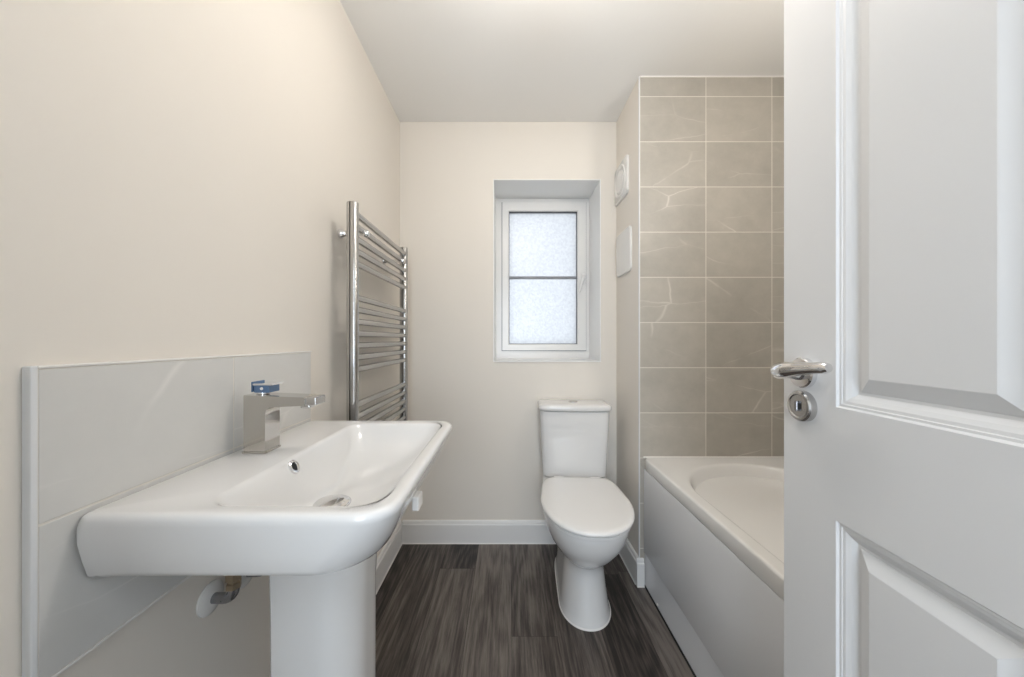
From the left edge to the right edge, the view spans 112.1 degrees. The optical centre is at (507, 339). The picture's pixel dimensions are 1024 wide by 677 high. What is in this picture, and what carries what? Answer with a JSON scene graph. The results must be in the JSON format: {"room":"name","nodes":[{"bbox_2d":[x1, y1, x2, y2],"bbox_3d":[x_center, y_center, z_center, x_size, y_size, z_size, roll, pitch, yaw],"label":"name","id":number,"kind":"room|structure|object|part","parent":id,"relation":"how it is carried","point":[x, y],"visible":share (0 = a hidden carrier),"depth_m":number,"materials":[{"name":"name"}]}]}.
{"room":"bathroom","nodes":[
{"label":"bathroom","id":0,"kind":"room"},
{"bbox_2d":[0,0,399,676],"bbox_3d":[-0.631,-0.043,0.943,0.100,2.260,2.425,0,0,0],"label":"wall","id":1,"kind":"structure","parent":0,"point":[178,178],"depth_m":0.62,"materials":[{"name":"beige paint"}]},
{"bbox_2d":[22,351,311,676],"bbox_3d":[-0.575,0.229,0.707,0.012,0.394,0.592,0,0,0],"label":"tile backsplash","id":2,"kind":"structure","parent":1,"relation":"attached to","point":[95,435],"depth_m":0.49,"materials":[{"name":"white tile"}]},
{"bbox_3d":[-0.575,0.229,0.415,0.012,0.394,0.007,0,0,0],"label":"edge trim","id":3,"kind":"part","parent":2,"relation":"part of","materials":[{"name":"white plastic"}]},
{"bbox_3d":[-0.575,0.033,0.711,0.011,0.004,0.584,0,0,0],"label":"trim","id":4,"kind":"part","parent":2,"relation":"part of","materials":[{"name":"white"}]},
{"bbox_2d":[196,576,241,617],"bbox_3d":[-0.550,0.441,0.672,0.061,0.182,0.060,0,0,0],"label":"pipe","id":5,"kind":"object","parent":1,"relation":"attached to","point":[212,595],"visible":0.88,"depth_m":0.66,"materials":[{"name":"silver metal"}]},
{"bbox_2d":[240,576,260,588],"bbox_3d":[-0.550,0.446,0.762,0.061,0.192,0.060,0,0,0],"label":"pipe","id":6,"kind":"object","parent":1,"relation":"attached to","point":[245,579],"visible":0.14,"depth_m":0.75,"materials":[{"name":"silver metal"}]},
{"bbox_2d":[337,201,407,419],"bbox_3d":[-0.529,0.056,1.390,0.103,1.003,0.575,0,0,0],"label":"towel rail","id":7,"kind":"object","parent":1,"relation":"attached to","point":[352,233],"visible":0.59,"depth_m":1.25,"materials":[{"name":"silver metal"}]},
{"bbox_2d":[376,520,401,593],"bbox_3d":[-0.572,1.027,0.843,0.018,0.120,2.025,0,0,0],"label":"baseboard","id":8,"kind":"structure","parent":1,"relation":"attached to","point":[386,557],"depth_m":1.63,"materials":[{"name":"white wood"}]},
{"bbox_2d":[400,122,615,520],"bbox_3d":[0.406,-0.043,2.022,1.974,2.260,0.335,0,0,0],"label":"wall","id":9,"kind":"structure","parent":0,"point":[488,466],"depth_m":1.85,"materials":[{"name":"beige paint"}]},
{"bbox_2d":[402,520,555,543],"bbox_3d":[0.001,1.027,1.846,1.134,0.120,0.018,0,0,0],"label":"baseboard","id":10,"kind":"structure","parent":9,"relation":"attached to","point":[413,531],"depth_m":1.84,"materials":[{"name":"white wood"}]},
{"bbox_2d":[493,179,600,361],"bbox_3d":[0.210,-0.373,2.007,0.578,0.981,0.316,0,0,0],"label":"window","id":11,"kind":"structure","parent":9,"relation":"in","point":[547,232],"depth_m":2.10,"materials":[{"name":"white paint"}]},
{"bbox_3d":[0.213,-0.378,2.111,0.434,0.825,0.006,0,0,0],"label":"pane","id":12,"kind":"part","parent":11,"relation":"part of","materials":[{"name":"white glass"}]},
{"bbox_3d":[0.219,-0.386,2.118,0.507,0.897,0.064,0,0,0],"label":"sash","id":13,"kind":"part","parent":11,"relation":"part of","materials":[{"name":"white plastic"}]},
{"bbox_3d":[0.442,-0.336,2.064,0.048,0.103,0.029,0,0,0],"label":"lever","id":14,"kind":"part","parent":11,"relation":"part of","materials":[{"name":"white plastic"}]},
{"bbox_2d":[376,544,693,676],"bbox_3d":[0.356,1.117,0.782,1.914,0.060,2.185,0,0,0],"label":"floor","id":15,"kind":"structure","parent":0,"point":[443,610],"depth_m":1.33,"materials":[{"name":"grey wood"}]},
{"bbox_2d":[77,380,451,676],"bbox_3d":[-0.362,0.586,0.726,0.415,1.002,0.550,0,0,0],"label":"basin","id":16,"kind":"object","parent":15,"relation":"on","point":[310,507],"visible":1,"depth_m":0.64,"materials":[{"name":"white ceramic"}]},
{"bbox_3d":[-0.362,0.290,0.726,0.415,0.118,0.550,0,0,0],"label":"bowl","id":17,"kind":"part","parent":16,"relation":"part of","materials":[{"name":"white ceramic"}]},
{"bbox_2d":[242,380,324,453],"bbox_3d":[-0.466,0.158,0.723,0.147,0.146,0.049,0,0,0],"label":"tap","id":18,"kind":"object","parent":16,"relation":"on","point":[261,408],"depth_m":0.70,"materials":[{"name":"silver metal"}]},
{"bbox_2d":[538,399,634,631],"bbox_3d":[0.318,0.698,1.498,0.360,0.778,0.698,0,0,3],"label":"toilet","id":19,"kind":"object","parent":15,"relation":"on","point":[589,519],"visible":1,"depth_m":1.39,"materials":[{"name":"white ceramic"}]},
{"bbox_3d":[0.331,0.331,1.750,0.356,0.034,0.188,0,0,3],"label":"cistern lid","id":20,"kind":"part","parent":19,"relation":"part of","materials":[{"name":"white ceramic"}]},
{"bbox_3d":[0.312,0.670,1.385,0.352,0.012,0.459,0,0,3],"label":"seat","id":21,"kind":"part","parent":19,"relation":"part of","materials":[{"name":"white plastic"}]},
{"bbox_3d":[0.312,0.652,1.387,0.360,0.022,0.476,0,0,3],"label":"lid","id":22,"kind":"part","parent":19,"relation":"part of","materials":[{"name":"white plastic"}]},
{"bbox_2d":[643,456,783,676],"bbox_3d":[0.941,0.802,0.683,0.682,0.570,1.702,0,0,0],"label":"bathtub","id":23,"kind":"object","parent":15,"relation":"on","point":[714,525],"visible":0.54,"depth_m":1.11,"materials":[{"name":"white plastic"}]},
{"bbox_2d":[645,458,783,599],"bbox_3d":[0.941,0.724,0.682,0.682,0.407,1.700,0,0,0],"label":"tub","id":24,"kind":"object","parent":23,"relation":"in","point":[714,527],"depth_m":1.17,"materials":[{"name":"white plastic"}]},
{"bbox_2d":[340,0,783,121],"bbox_3d":[0.356,-1.223,1.042,2.074,0.100,2.425,0,0,0],"label":"ceiling","id":25,"kind":"structure","parent":0,"point":[433,60],"depth_m":1.39,"materials":[{"name":"white paint"}]},
{"bbox_2d":[616,80,637,554],"bbox_3d":[0.938,-0.043,1.699,0.710,2.260,0.312,0,0,0],"label":"wall","id":26,"kind":"structure","parent":0,"point":[627,122],"depth_m":1.67,"materials":[{"name":"beige paint"}]},
{"bbox_2d":[614,155,628,205],"bbox_3d":[0.574,-0.806,1.757,0.019,0.188,0.192,0,0,0],"label":"fan","id":27,"kind":"object","parent":26,"relation":"attached to","point":[621,188],"visible":1,"depth_m":1.72,"materials":[{"name":"white plastic"}]},
{"bbox_2d":[616,226,631,276],"bbox_3d":[0.578,-0.436,1.724,0.011,0.216,0.208,0,0,0],"label":"access panel","id":28,"kind":"object","parent":26,"relation":"attached to","point":[624,240],"visible":1,"depth_m":1.69,"materials":[{"name":"white plastic"}]},
{"bbox_2d":[619,538,638,584],"bbox_3d":[0.574,1.027,1.694,0.018,0.120,0.322,0,0,0],"label":"baseboard","id":29,"kind":"structure","parent":26,"relation":"attached to","point":[627,553],"depth_m":1.61,"materials":[{"name":"white wood"}]},
{"bbox_2d":[640,77,783,563],"bbox_3d":[0.934,-0.043,1.538,0.697,2.260,0.010,0,0,0],"label":"tiled wall","id":30,"kind":"structure","parent":26,"relation":"attached to","point":[712,148],"depth_m":1.53,"materials":[{"name":"beige tile"}]},
{"bbox_2d":[638,76,639,557],"bbox_3d":[0.584,-0.043,1.538,0.004,2.260,0.011,0,0,0],"label":"trim","id":31,"kind":"structure","parent":30,"relation":"attached to","point":[639,76],"depth_m":1.53,"materials":[{"name":"white plastic"}]},
{"bbox_2d":[636,558,644,587],"bbox_3d":[0.585,1.027,1.523,0.032,0.120,0.018,0,0,0],"label":"baseboard","id":32,"kind":"structure","parent":30,"relation":"attached to","point":[640,566],"depth_m":1.52,"materials":[{"name":"white wood"}]},
{"bbox_2d":[640,76,783,76],"bbox_3d":[0.936,-1.170,1.532,0.694,0.006,0.002,0,0,0],"label":"trim","id":33,"kind":"structure","parent":30,"relation":"attached to","point":[640,76],"depth_m":1.53,"materials":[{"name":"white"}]},
{"bbox_3d":[0.356,-0.043,-0.220,1.874,2.260,0.100,0,0,0],"label":"wall","id":34,"kind":"structure","parent":0,"visible":0},
{"bbox_2d":[770,0,1023,676],"bbox_3d":[0.483,0.092,0.236,0.159,1.973,0.738,0,0,3],"label":"door","id":35,"kind":"structure","parent":34,"relation":"in","point":[902,368],"depth_m":0.42,"materials":[{"name":"white paint"}]},
{"bbox_3d":[0.445,0.048,0.521,0.054,0.035,0.106,0,0,3],"label":"lever","id":36,"kind":"part","parent":35,"relation":"part of","materials":[{"name":"silver metal"}]},
{"bbox_3d":[0.477,0.053,0.560,0.010,0.049,0.049,0,0,3],"label":"handle","id":37,"kind":"part","parent":35,"relation":"part of","materials":[{"name":"silver metal"}]}
]}

